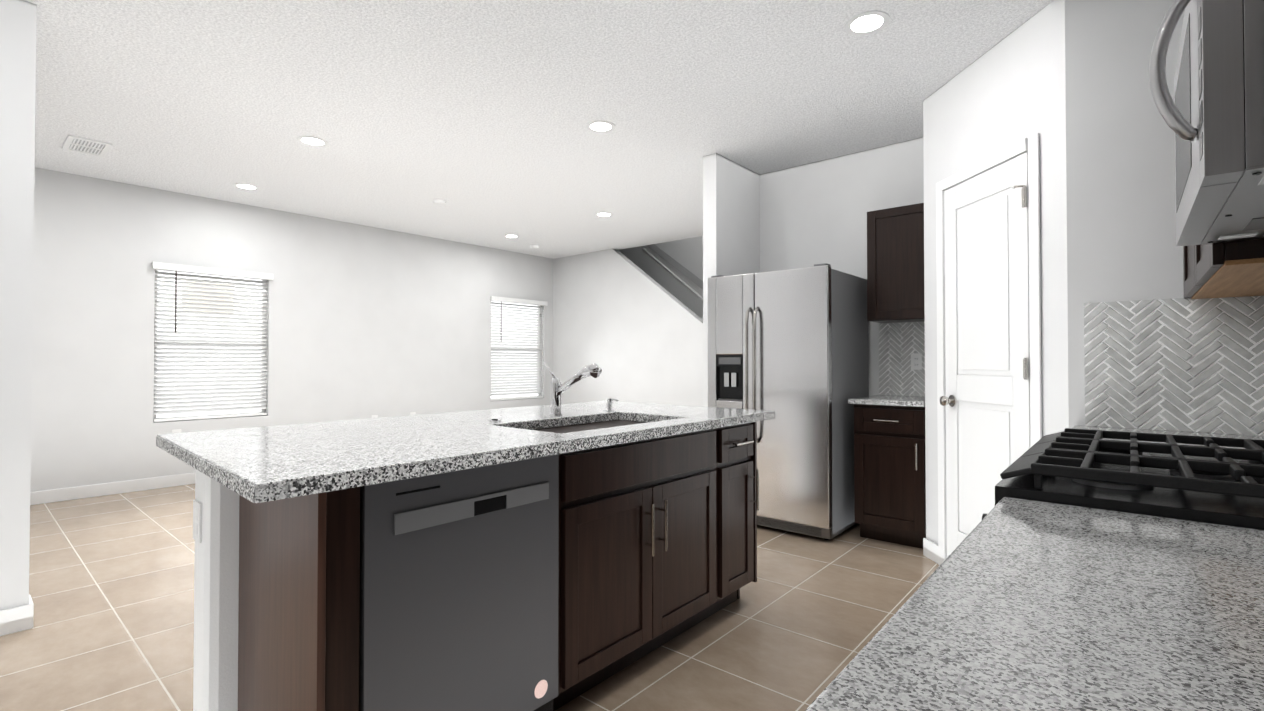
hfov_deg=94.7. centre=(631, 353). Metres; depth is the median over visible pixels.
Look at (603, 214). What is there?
recessed light
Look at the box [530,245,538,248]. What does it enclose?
smoke detector
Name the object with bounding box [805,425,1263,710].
countertop
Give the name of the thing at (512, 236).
recessed light
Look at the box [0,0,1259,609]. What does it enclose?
wall
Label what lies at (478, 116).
ceiling
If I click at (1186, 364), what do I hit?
backsplash
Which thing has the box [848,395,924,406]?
countertop
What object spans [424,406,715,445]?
island countertop
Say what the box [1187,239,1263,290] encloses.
upper cabinet
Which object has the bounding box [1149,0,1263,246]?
microwave
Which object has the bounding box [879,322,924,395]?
backsplash
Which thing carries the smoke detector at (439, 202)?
attached to the ceiling
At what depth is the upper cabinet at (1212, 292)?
2.05 m
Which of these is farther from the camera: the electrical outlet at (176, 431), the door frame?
the electrical outlet at (176, 431)
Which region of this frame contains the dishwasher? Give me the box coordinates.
[359,454,558,710]
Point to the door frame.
(1030, 145)
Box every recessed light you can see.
[233,183,258,189]
[297,136,327,146]
[504,235,518,237]
[586,120,614,132]
[595,212,612,216]
[845,11,889,35]
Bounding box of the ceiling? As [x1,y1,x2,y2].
[24,0,1052,258]
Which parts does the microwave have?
microwave handle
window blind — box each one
[152,262,272,421]
[490,296,547,400]
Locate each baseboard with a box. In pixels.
[0,600,33,635]
[30,472,194,504]
[923,538,937,562]
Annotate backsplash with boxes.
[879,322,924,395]
[1084,296,1263,435]
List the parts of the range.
kitchen range grate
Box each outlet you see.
[172,429,180,432]
[193,500,201,542]
[911,353,921,369]
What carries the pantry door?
attached to the door frame
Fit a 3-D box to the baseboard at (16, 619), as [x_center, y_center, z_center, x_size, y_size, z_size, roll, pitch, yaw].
[-3.369,1.136,1.667,0.017,0.105,2.314,-1,-1,41]
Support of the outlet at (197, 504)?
attached to the kitchen island
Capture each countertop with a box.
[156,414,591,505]
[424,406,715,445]
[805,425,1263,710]
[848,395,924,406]
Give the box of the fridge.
[708,263,868,539]
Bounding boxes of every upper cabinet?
[867,203,924,322]
[1183,246,1263,298]
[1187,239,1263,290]
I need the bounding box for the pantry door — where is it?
[944,152,1030,556]
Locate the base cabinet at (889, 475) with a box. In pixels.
[848,395,925,548]
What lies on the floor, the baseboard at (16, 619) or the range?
the range
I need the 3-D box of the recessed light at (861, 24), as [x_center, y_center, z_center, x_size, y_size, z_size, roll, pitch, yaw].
[1.096,-1.536,2.715,0.196,0.004,0.196,-1,-1,41]
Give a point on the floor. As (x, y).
(801, 622)
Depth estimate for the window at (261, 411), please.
5.71 m
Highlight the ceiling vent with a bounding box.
[62,135,112,156]
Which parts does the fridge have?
fridge panel, fridge handle, fridge door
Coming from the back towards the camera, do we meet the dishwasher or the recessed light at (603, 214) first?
the recessed light at (603, 214)
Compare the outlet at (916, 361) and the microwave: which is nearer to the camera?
the microwave
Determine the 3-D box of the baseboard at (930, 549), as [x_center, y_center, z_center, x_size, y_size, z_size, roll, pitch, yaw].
[1.790,1.153,2.984,0.014,0.105,1.016,0,-1,-4]
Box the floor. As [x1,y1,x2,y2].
[0,484,938,710]
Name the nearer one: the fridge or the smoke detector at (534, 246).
the fridge
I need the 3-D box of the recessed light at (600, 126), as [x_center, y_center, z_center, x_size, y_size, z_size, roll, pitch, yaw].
[-0.210,-1.521,3.911,0.196,0.004,0.196,-1,-1,41]
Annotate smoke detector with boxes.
[433,199,445,204]
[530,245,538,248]
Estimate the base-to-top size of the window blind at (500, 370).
1.456 m
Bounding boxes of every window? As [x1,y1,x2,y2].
[153,270,266,418]
[491,308,540,398]
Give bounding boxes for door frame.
[936,133,1041,565]
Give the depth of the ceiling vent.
4.25 m
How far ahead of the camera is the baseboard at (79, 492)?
5.06 m
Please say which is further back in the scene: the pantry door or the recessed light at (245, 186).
the recessed light at (245, 186)
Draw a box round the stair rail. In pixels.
[642,244,702,300]
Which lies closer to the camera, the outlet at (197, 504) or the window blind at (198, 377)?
the outlet at (197, 504)
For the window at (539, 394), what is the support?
in the wall
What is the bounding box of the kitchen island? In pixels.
[193,418,774,710]
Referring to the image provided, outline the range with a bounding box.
[982,428,1263,529]
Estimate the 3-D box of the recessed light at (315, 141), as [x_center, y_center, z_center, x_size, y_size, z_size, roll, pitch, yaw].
[-2.288,-1.518,4.175,0.196,0.004,0.196,-1,-1,41]
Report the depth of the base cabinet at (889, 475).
3.66 m
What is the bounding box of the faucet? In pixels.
[543,362,601,417]
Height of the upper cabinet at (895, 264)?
0.760 m
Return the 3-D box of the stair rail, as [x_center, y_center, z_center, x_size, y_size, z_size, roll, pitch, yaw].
[1.104,-0.900,8.394,4.100,3.130,0.085,-1,-1,41]
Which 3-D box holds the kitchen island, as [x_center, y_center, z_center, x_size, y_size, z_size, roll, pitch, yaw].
[-0.326,0.758,2.314,0.862,0.877,2.152,-1,-1,41]

